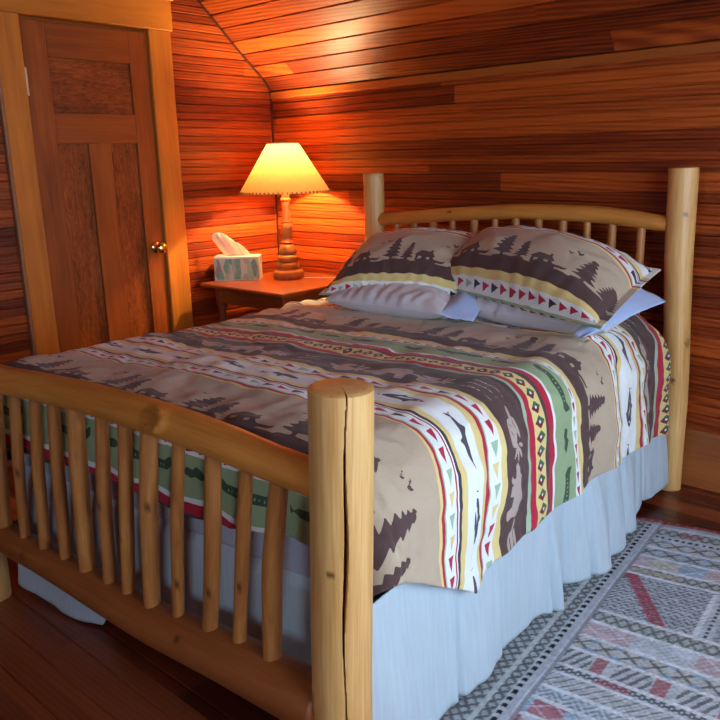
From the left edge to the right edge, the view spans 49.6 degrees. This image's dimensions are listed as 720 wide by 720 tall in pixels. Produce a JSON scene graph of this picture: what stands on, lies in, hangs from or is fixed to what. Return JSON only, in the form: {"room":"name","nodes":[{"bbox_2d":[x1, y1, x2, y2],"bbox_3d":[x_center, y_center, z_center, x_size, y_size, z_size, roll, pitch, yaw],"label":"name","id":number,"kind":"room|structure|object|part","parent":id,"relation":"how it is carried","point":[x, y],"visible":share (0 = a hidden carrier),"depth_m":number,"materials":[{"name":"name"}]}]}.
{"room":"cabin bedroom","nodes":[
{"label":"cabin bedroom","id":0,"kind":"room"},
{"bbox_2d":[0,0,279,364],"bbox_3d":[-2.281,-0.636,2.673,0.008,2.700,5.320,11,19,41],"label":"wall","id":1,"kind":"structure","parent":0,"point":[223,109],"depth_m":4.21,"materials":[{"name":"brown wood"}]},
{"bbox_2d":[0,75,36,355],"bbox_3d":[-1.534,-0.505,3.515,0.030,1.992,0.016,11,19,41],"label":"door frame","id":2,"kind":"structure","parent":1,"relation":"attached to","point":[3,120],"depth_m":3.48,"materials":[{"name":"brown wood"}]},
{"bbox_2d":[0,0,192,354],"bbox_3d":[-1.240,-0.689,3.814,0.136,2.185,0.968,11,19,41],"label":"door","id":3,"kind":"structure","parent":1,"relation":"in","point":[88,88],"depth_m":3.75,"materials":[{"name":"brown wood"}]},
{"bbox_3d":[-1.515,-0.523,3.583,0.082,1.992,0.114,11,19,41],"label":"casing","id":4,"kind":"part","parent":3,"relation":"part of","materials":[{"name":"brown wood"}]},
{"bbox_3d":[-1.341,-0.438,3.800,0.016,1.210,0.170,11,19,41],"label":"panel","id":5,"kind":"part","parent":3,"relation":"part of","materials":[{"name":"brown wood"}]},
{"bbox_3d":[-1.281,-1.633,3.590,0.086,0.143,0.920,11,19,41],"label":"casing","id":6,"kind":"part","parent":3,"relation":"part of","materials":[{"name":"brown wood"}]},
{"bbox_3d":[-1.271,-1.288,3.685,0.016,0.250,0.440,11,19,41],"label":"panel","id":7,"kind":"part","parent":3,"relation":"part of","materials":[{"name":"brown wood"}]},
{"bbox_3d":[-1.160,-0.491,3.992,0.016,1.210,0.170,11,19,41],"label":"panel","id":8,"kind":"part","parent":3,"relation":"part of","materials":[{"name":"brown wood"}]},
{"bbox_3d":[-1.035,-0.581,4.021,0.073,0.060,0.060,11,19,41],"label":"knob","id":9,"kind":"part","parent":3,"relation":"part of","materials":[{"name":"gold metal"}]},
{"bbox_3d":[-0.999,-0.676,4.129,0.082,1.992,0.129,11,19,41],"label":"casing","id":10,"kind":"part","parent":3,"relation":"part of","materials":[{"name":"brown wood"}]},
{"bbox_2d":[197,0,279,261],"bbox_3d":[-0.821,-1.028,4.212,0.009,2.622,0.970,11,19,41],"label":"trim","id":11,"kind":"structure","parent":1,"relation":"attached to","point":[198,1],"depth_m":4.40,"materials":[{"name":"brown wood"}]},
{"bbox_2d":[0,465,719,719],"bbox_3d":[-0.514,1.022,1.479,4.830,0.004,5.338,11,19,41],"label":"floor","id":12,"kind":"structure","parent":0,"point":[54,665],"depth_m":2.15,"materials":[{"name":"brown wood"}]},
{"bbox_2d":[200,272,336,322],"bbox_3d":[-0.400,-0.075,4.278,0.659,0.725,0.625,11,19,41],"label":"bedside table","id":13,"kind":"object","parent":12,"relation":"on","point":[267,292],"visible":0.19,"depth_m":4.04,"materials":[{"name":"brown wood"}]},
{"bbox_3d":[-0.741,-0.056,4.279,0.056,0.703,0.056,11,19,41],"label":"leg","id":14,"kind":"part","parent":13,"relation":"part of","materials":[{"name":"brown wood"}]},
{"bbox_2d":[212,233,262,280],"bbox_3d":[-0.673,-0.571,4.260,0.253,0.258,0.115,-1,14,1],"label":"tissue box","id":15,"kind":"object","parent":13,"relation":"on","point":[236,264],"visible":1,"depth_m":4.22,"materials":[{"name":"green cardboard"}]},
{"bbox_3d":[-0.372,0.019,3.951,0.056,0.703,0.056,11,19,41],"label":"leg","id":16,"kind":"part","parent":13,"relation":"part of","materials":[{"name":"brown wood"}]},
{"bbox_2d":[238,142,334,279],"bbox_3d":[-0.374,-0.792,4.166,0.561,0.717,0.495,11,19,41],"label":"table lamp","id":17,"kind":"object","parent":13,"relation":"on","point":[283,168],"visible":0.94,"depth_m":4.02,"materials":[{"name":"beige fabric"}]},
{"bbox_3d":[-0.404,-1.018,4.131,0.486,0.250,0.486,11,19,41],"label":"lamp shade","id":18,"kind":"part","parent":17,"relation":"part of","materials":[{"name":"beige fabric"}]},
{"bbox_3d":[-0.396,-0.716,4.208,0.124,0.450,0.124,11,19,41],"label":"stem","id":19,"kind":"part","parent":17,"relation":"part of","materials":[{"name":"brown wood"}]},
{"bbox_3d":[-0.189,-0.448,4.236,0.354,0.006,0.020,0,14,4],"label":"cord","id":20,"kind":"part","parent":17,"relation":"part of","materials":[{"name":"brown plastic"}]},
{"bbox_2d":[0,166,699,719],"bbox_3d":[0.024,0.026,2.717,1.602,1.296,2.210,10,18,37],"label":"bed","id":21,"kind":"object","parent":12,"relation":"on","point":[336,476],"visible":0.79,"depth_m":1.80,"materials":[{"name":"brown wood"}]},
{"bbox_3d":[-1.196,0.310,2.410,0.116,0.955,0.112,10,18,37],"label":"post","id":22,"kind":"part","parent":21,"relation":"part of","materials":[{"name":"brown wood"}]},
{"bbox_3d":[-0.638,0.118,1.902,1.451,0.115,0.093,10,18,37],"label":"rail","id":23,"kind":"part","parent":21,"relation":"part of","materials":[{"name":"brown wood"}]},
{"bbox_3d":[-0.627,0.632,2.041,1.442,0.131,0.127,10,18,37],"label":"rail","id":24,"kind":"part","parent":21,"relation":"part of","materials":[{"name":"brown wood"}]},
{"bbox_3d":[-0.034,0.506,1.532,0.148,0.957,0.122,10,18,37],"label":"post","id":25,"kind":"part","parent":21,"relation":"part of","materials":[{"name":"brown wood"}]},
{"bbox_2d":[18,435,668,719],"bbox_3d":[0.055,0.432,2.812,1.587,0.434,1.973,10,18,37],"label":"bed skirt","id":26,"kind":"object","parent":21,"relation":"hanging from","point":[432,646],"visible":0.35,"depth_m":2.05,"materials":[{"name":"fabric"}]},
{"bbox_3d":[-0.544,0.634,2.107,1.412,0.422,0.079,10,18,37],"label":"foot panel","id":27,"kind":"part","parent":26,"relation":"part of","materials":[{"name":"fabric"}]},
{"bbox_3d":[0.648,0.526,2.381,0.106,0.431,1.944,10,18,37],"label":"panel","id":28,"kind":"part","parent":26,"relation":"part of","materials":[{"name":"fabric"}]},
{"bbox_3d":[0.081,-0.292,3.960,0.104,1.291,0.102,10,18,37],"label":"post","id":29,"kind":"part","parent":21,"relation":"part of","materials":[{"name":"brown wood"}]},
{"bbox_2d":[373,590,388,601],"bbox_3d":[0.046,0.342,2.833,1.340,0.194,1.860,10,18,37],"label":"box spring","id":30,"kind":"object","parent":21,"relation":"on","point":[376,597],"visible":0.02,"depth_m":1.76,"materials":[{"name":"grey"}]},
{"bbox_2d":[24,455,309,578],"bbox_3d":[0.030,0.103,2.766,1.410,0.300,1.880,10,18,37],"label":"mattress","id":31,"kind":"object","parent":30,"relation":"on","point":[296,553],"visible":0.07,"depth_m":1.89,"materials":[{"name":"fabric"}]},
{"bbox_2d":[2,298,670,595],"bbox_3d":[-0.018,0.141,2.741,1.631,0.490,1.881,10,18,37],"label":"comforter","id":32,"kind":"object","parent":31,"relation":"on","point":[483,428],"visible":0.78,"depth_m":2.17,"materials":[{"name":"multicoloured fabric"}]},
{"bbox_2d":[319,227,475,296],"bbox_3d":[0.214,-0.411,3.321,0.820,0.291,0.565,10,18,37],"label":"pillow sham","id":33,"kind":"object","parent":32,"relation":"on","point":[419,255],"visible":0.6,"depth_m":3.19,"materials":[{"name":"multicoloured fabric"}]},
{"bbox_2d":[325,283,479,320],"bbox_3d":[0.214,-0.268,3.241,0.863,0.166,0.504,10,18,37],"label":"pillow","id":34,"kind":"object","parent":32,"relation":"on","point":[416,301],"visible":0.6,"depth_m":3.03,"materials":[{"name":"fabric"}]},
{"bbox_2d":[450,225,660,329],"bbox_3d":[0.612,-0.338,2.918,0.870,0.296,0.679,10,18,37],"label":"pillow sham","id":35,"kind":"object","parent":32,"relation":"on","point":[545,272],"visible":0.94,"depth_m":2.74,"materials":[{"name":"multicoloured fabric"}]},
{"bbox_2d":[475,288,666,338],"bbox_3d":[0.665,-0.205,2.884,0.748,0.187,0.596,13,20,43],"label":"pillow","id":36,"kind":"object","parent":32,"relation":"on","point":[642,300],"visible":0.37,"depth_m":2.72,"materials":[{"name":"fabric"}]},
{"bbox_3d":[0.641,-0.628,3.418,1.409,0.117,0.071,10,18,37],"label":"rail","id":37,"kind":"part","parent":21,"relation":"part of","materials":[{"name":"brown wood"}]},
{"bbox_3d":[1.245,-0.098,3.080,0.139,1.296,0.110,10,18,37],"label":"post","id":38,"kind":"part","parent":21,"relation":"part of","materials":[{"name":"brown wood"}]},
{"bbox_2d":[440,516,719,719],"bbox_3d":[1.122,0.823,2.065,1.894,0.015,1.824,9,18,35],"label":"rug","id":39,"kind":"object","parent":12,"relation":"on","point":[639,639],"visible":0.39,"depth_m":2.18,"materials":[{"name":"fabric"}]},
{"bbox_2d":[200,0,719,99],"bbox_3d":[-0.568,-1.065,0.919,4.740,0.938,5.302,11,19,41],"label":"ceiling","id":40,"kind":"structure","parent":0,"point":[291,44],"depth_m":3.48,"materials":[{"name":"brown wood"}]},
{"bbox_2d":[272,53,719,433],"bbox_3d":[1.251,-0.321,3.134,4.740,1.690,0.008,11,19,41],"label":"wall","id":41,"kind":"structure","parent":0,"point":[611,135],"depth_m":3.40,"materials":[{"name":"brown wood"}]},
{"bbox_2d":[270,41,719,98],"bbox_3d":[1.224,-1.160,2.912,4.700,0.038,0.014,11,19,41],"label":"trim","id":42,"kind":"structure","parent":41,"relation":"attached to","point":[706,47],"depth_m":3.38,"materials":[{"name":"brown wood"}]},
{"bbox_2d":[681,427,719,492],"bbox_3d":[1.260,0.380,3.304,4.700,0.247,0.021,11,19,41],"label":"baseboard","id":43,"kind":"structure","parent":41,"relation":"attached to","point":[701,454],"depth_m":3.17,"materials":[{"name":"brown wood"}]}
]}

